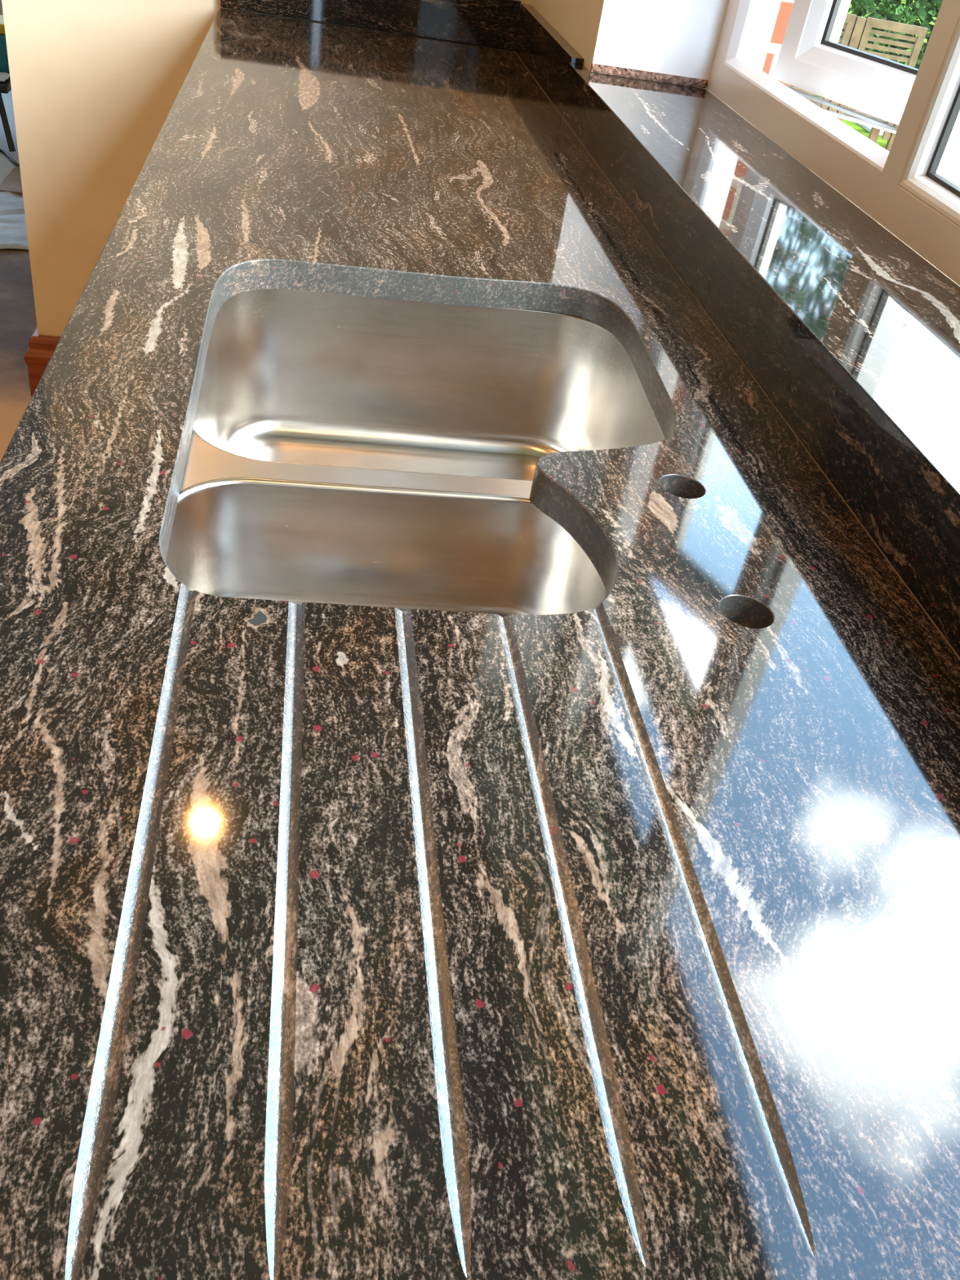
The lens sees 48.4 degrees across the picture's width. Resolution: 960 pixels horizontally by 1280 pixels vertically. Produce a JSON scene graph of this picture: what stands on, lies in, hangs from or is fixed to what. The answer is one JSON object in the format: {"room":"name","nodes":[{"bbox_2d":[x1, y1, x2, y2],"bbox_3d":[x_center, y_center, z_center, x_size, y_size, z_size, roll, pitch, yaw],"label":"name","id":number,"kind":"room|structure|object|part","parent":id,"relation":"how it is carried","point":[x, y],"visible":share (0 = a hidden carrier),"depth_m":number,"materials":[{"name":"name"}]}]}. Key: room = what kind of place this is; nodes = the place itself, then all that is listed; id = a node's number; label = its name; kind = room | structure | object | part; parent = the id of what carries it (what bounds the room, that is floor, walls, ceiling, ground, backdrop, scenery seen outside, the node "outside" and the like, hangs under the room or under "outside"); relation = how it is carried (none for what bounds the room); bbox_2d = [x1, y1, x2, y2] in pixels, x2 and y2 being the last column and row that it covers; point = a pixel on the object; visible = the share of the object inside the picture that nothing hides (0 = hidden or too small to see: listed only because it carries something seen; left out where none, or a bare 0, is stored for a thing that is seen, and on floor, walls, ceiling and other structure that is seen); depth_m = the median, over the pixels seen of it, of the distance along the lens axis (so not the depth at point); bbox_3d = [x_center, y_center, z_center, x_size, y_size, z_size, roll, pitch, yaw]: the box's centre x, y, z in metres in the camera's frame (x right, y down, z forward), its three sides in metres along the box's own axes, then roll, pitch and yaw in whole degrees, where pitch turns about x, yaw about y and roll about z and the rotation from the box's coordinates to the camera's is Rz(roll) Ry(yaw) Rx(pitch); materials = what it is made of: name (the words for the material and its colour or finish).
{"room":"kitchen","nodes":[
{"label":"kitchen","id":0,"kind":"room"},
{"bbox_2d":[0,0,3,15],"bbox_3d":[-2.612,-4.154,4.900,4.647,2.420,0.150,3,38,-10],"label":"wall","id":1,"kind":"structure","parent":0,"point":[1,3],"depth_m":5.53,"materials":[{"name":"beige paint"}]},
{"bbox_2d":[0,89,36,462],"bbox_3d":[-2.182,-0.145,1.880,5.070,0.126,9.900,3,38,-10],"label":"floor","id":2,"kind":"structure","parent":0,"point":[18,321],"depth_m":2.96,"materials":[{"name":"brown wood"}]},
{"bbox_2d":[0,76,15,151],"bbox_3d":[-1.950,-2.109,4.191,0.316,0.227,0.473,3,38,-10],"label":"folding stand","id":3,"kind":"object","parent":2,"relation":"on","point":[5,86],"visible":0.44,"depth_m":4.06,"materials":[{"name":"black paint"}]},
{"bbox_2d":[0,34,9,74],"bbox_3d":[-1.922,-2.303,4.149,0.300,0.132,0.220,3,38,-10],"label":"storage box","id":4,"kind":"object","parent":3,"relation":"on","point":[4,65],"visible":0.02,"depth_m":4.08,"materials":[{"name":"teal plastic"}]},
{"bbox_2d":[0,14,5,35],"bbox_3d":[-1.909,-2.370,4.098,0.260,0.036,0.180,3,38,-10],"label":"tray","id":5,"kind":"object","parent":4,"relation":"on","point":[2,20],"visible":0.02,"depth_m":4.05,"materials":[{"name":"plastic"}]},
{"bbox_2d":[0,71,9,81],"bbox_3d":[-1.924,-2.140,4.035,0.272,0.014,0.122,3,38,-10],"label":"cleaning cloth","id":6,"kind":"object","parent":3,"relation":"on","point":[3,75],"visible":0.89,"depth_m":4.06,"materials":[{"name":"white fabric"}]},
{"bbox_3d":[-1.946,-2.199,4.145,0.300,0.030,0.410,3,38,-10],"label":"plate","id":7,"kind":"part","parent":3,"relation":"part of","materials":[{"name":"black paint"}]},
{"bbox_2d":[0,148,19,167],"bbox_3d":[-1.895,-1.851,4.058,0.548,0.010,0.167,11,37,1],"label":"power cable","id":8,"kind":"object","parent":2,"relation":"on","point":[2,151],"visible":0.48,"depth_m":4.05,"materials":[{"name":"black paint"}]},
{"bbox_2d":[0,167,22,195],"bbox_3d":[-1.563,-1.639,3.855,0.280,0.018,0.280,3,38,-10],"label":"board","id":9,"kind":"object","parent":2,"relation":"on","point":[11,183],"visible":0.25,"depth_m":3.79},
{"bbox_2d":[0,191,28,250],"bbox_3d":[-1.773,-1.427,3.530,1.191,0.022,0.679,3,38,-10],"label":"sheet","id":10,"kind":"object","parent":2,"relation":"on","point":[13,230],"visible":0.2,"depth_m":3.52,"materials":[{"name":"grey fabric"}]},
{"bbox_3d":[-0.227,-0.491,1.986,0.620,0.868,1.338,3,38,-10],"label":"base cabinet","id":11,"kind":"object","parent":2,"relation":"on","visible":0},
{"bbox_2d":[0,8,959,1279],"bbox_3d":[-0.055,-0.305,1.036,0.615,0.030,3.102,3,38,-10],"label":"countertop","id":12,"kind":"structure","parent":11,"relation":"on","point":[619,939],"depth_m":0.52,"materials":[{"name":"black stone"}]},
{"bbox_2d":[165,288,665,617],"bbox_3d":[-0.042,-0.102,0.954,0.474,0.184,0.676,3,38,-10],"label":"sink","id":13,"kind":"object","parent":12,"relation":"in","point":[344,449],"visible":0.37,"depth_m":1.12,"materials":[{"name":"metal"}]},
{"bbox_3d":[-0.067,-0.002,0.765,0.316,0.123,0.215,3,38,-10],"label":"bowl","id":14,"kind":"part","parent":13,"relation":"part of","materials":[{"name":"metal"}]},
{"bbox_3d":[-0.054,-0.179,1.045,0.426,0.177,0.387,3,38,-10],"label":"bowl","id":15,"kind":"part","parent":13,"relation":"part of","materials":[{"name":"metal"}]},
{"bbox_2d":[514,51,959,659],"bbox_3d":[0.249,-0.303,1.081,0.001,0.001,3.100,3,38,-10],"label":"bead","id":16,"kind":"object","parent":12,"relation":"on","point":[809,453],"visible":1,"depth_m":0.93},
{"bbox_2d":[1,0,530,337],"bbox_3d":[-0.393,-1.577,2.073,1.065,2.420,0.115,3,38,-10],"label":"wall","id":17,"kind":"structure","parent":0,"point":[95,84],"depth_m":2.28,"materials":[{"name":"beige paint"}]},
{"bbox_2d":[24,326,60,396],"bbox_3d":[-0.870,-0.700,2.699,0.488,0.152,0.175,3,38,-10],"label":"baseboard","id":18,"kind":"structure","parent":17,"relation":"attached to","point":[41,349],"depth_m":2.58,"materials":[{"name":"red wood"}]},
{"bbox_2d":[220,0,520,49],"bbox_3d":[-0.223,-1.319,2.215,0.612,0.092,0.020,3,38,-10],"label":"granite upstand","id":19,"kind":"object","parent":17,"relation":"attached to","point":[487,23],"visible":1,"depth_m":2.23,"materials":[{"name":"black stone"}]},
{"bbox_2d":[523,0,959,657],"bbox_3d":[0.359,-1.033,1.545,0.273,2.420,9.900,3,38,-10],"label":"wall","id":20,"kind":"structure","parent":0,"point":[577,21],"depth_m":1.81,"materials":[{"name":"beige paint"}]},
{"bbox_2d":[514,3,583,114],"bbox_3d":[0.124,-1.116,2.036,0.022,0.089,0.584,3,38,-10],"label":"granite upstand","id":21,"kind":"object","parent":20,"relation":"attached to","point":[544,51],"visible":0.86,"depth_m":1.99,"materials":[{"name":"black stone"}]},
{"bbox_2d":[590,62,708,88],"bbox_3d":[0.279,-0.925,1.753,0.198,0.013,0.010,3,38,-10],"label":"trim","id":22,"kind":"structure","parent":20,"relation":"attached to","point":[595,68],"depth_m":1.75,"materials":[{"name":"brown stone"}]},
{"bbox_2d":[591,0,728,84],"bbox_3d":[0.490,-0.773,0.555,0.200,1.280,2.110,3,38,-10],"label":"wall","id":23,"kind":"structure","parent":20,"relation":"attached to","point":[678,37],"depth_m":1.72,"materials":[{"name":"white paint"}]},
{"bbox_2d":[561,78,959,655],"bbox_3d":[0.298,-0.146,0.837,0.022,0.060,2.516,3,38,-10],"label":"granite upstand","id":24,"kind":"object","parent":20,"relation":"attached to","point":[917,540],"visible":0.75,"depth_m":0.91,"materials":[{"name":"black stone"}]},
{"bbox_2d":[566,62,959,535],"bbox_3d":[0.380,-0.283,0.969,0.225,0.020,2.161,3,38,-10],"label":"window sill","id":25,"kind":"structure","parent":20,"relation":"attached to","point":[877,320],"depth_m":1.06,"materials":[{"name":"stone"}]},
{"bbox_2d":[706,0,959,285],"bbox_3d":[0.705,-0.739,0.612,0.246,1.339,2.105,3,38,-10],"label":"window","id":26,"kind":"structure","parent":20,"relation":"in","point":[912,189],"depth_m":1.40,"materials":[{"name":"white plastic"}]},
{"bbox_3d":[0.610,-1.024,1.359,0.068,0.642,0.345,-12,43,-27],"label":"sash frame","id":27,"kind":"part","parent":26,"relation":"part of","materials":[{"name":"white plastic"}]},
{"bbox_3d":[0.664,-0.551,0.308,0.072,1.279,1.408,3,38,-10],"label":"frame","id":28,"kind":"part","parent":26,"relation":"part of","materials":[{"name":"white plastic"}]},
{"bbox_2d":[762,0,794,87],"bbox_3d":[0.802,0.350,-0.235,0.081,2.920,5.020,3,38,-10],"label":"brick wall","id":29,"kind":"structure","parent":0,"point":[786,6],"depth_m":1.77,"materials":[{"name":"brick"}]},
{"label":"outside","id":30,"kind":"structure","parent":0,"visible":0},
{"bbox_2d":[791,0,937,148],"bbox_3d":[28.539,-3.627,14.135,59.170,0.200,100.000,3,38,-10],"label":"ground","id":31,"kind":"structure","parent":30,"point":[882,143],"depth_m":8.25,"materials":[{"name":"green plant"}]},
{"bbox_2d":[791,13,928,151],"bbox_3d":[1.969,-3.055,6.072,0.795,0.911,0.495,10,37,0],"label":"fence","id":32,"kind":"object","parent":31,"relation":"on","point":[855,34],"visible":0.19,"depth_m":5.67,"materials":[{"name":"beige wood"}]},
{"bbox_3d":[1.783,-3.097,5.782,0.315,0.551,0.030,10,37,0],"label":"panel","id":33,"kind":"part","parent":32,"relation":"part of","materials":[{"name":"beige wood"}]},
{"bbox_3d":[1.967,-3.060,5.784,0.046,0.545,0.040,10,37,0],"label":"post","id":34,"kind":"part","parent":32,"relation":"part of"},
{"bbox_3d":[1.967,-3.047,6.104,0.795,0.020,0.435,10,37,0],"label":"seat","id":35,"kind":"part","parent":32,"relation":"part of","materials":[{"name":"beige wood"}]},
{"bbox_3d":[2.327,-2.929,6.402,0.045,0.420,0.040,10,37,0],"label":"leg","id":36,"kind":"part","parent":32,"relation":"part of","materials":[{"name":"beige wood"}]},
{"bbox_3d":[2.155,-3.028,5.782,0.320,0.551,0.030,10,37,0],"label":"panel","id":37,"kind":"part","parent":32,"relation":"part of","materials":[{"name":"beige wood"}]},
{"bbox_3d":[2.292,-2.740,5.980,0.045,0.620,0.045,10,37,0],"label":"leg","id":38,"kind":"part","parent":32,"relation":"part of","materials":[{"name":"brown wood"}]},
{"bbox_2d":[791,0,942,97],"bbox_3d":[2.005,-5.666,8.214,8.720,2.606,1.602,10,37,0],"label":"hedge","id":39,"kind":"object","parent":31,"relation":"on","point":[886,10],"visible":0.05,"depth_m":8.16,"materials":[{"name":"green plant"}]},
{"bbox_2d":[857,123,884,135],"bbox_3d":[3.713,-3.836,8.250,1.600,0.020,0.723,8,37,-3],"label":"paving","id":40,"kind":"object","parent":31,"relation":"on","point":[868,128],"depth_m":8.13,"materials":[{"name":"white stone"}]}
]}

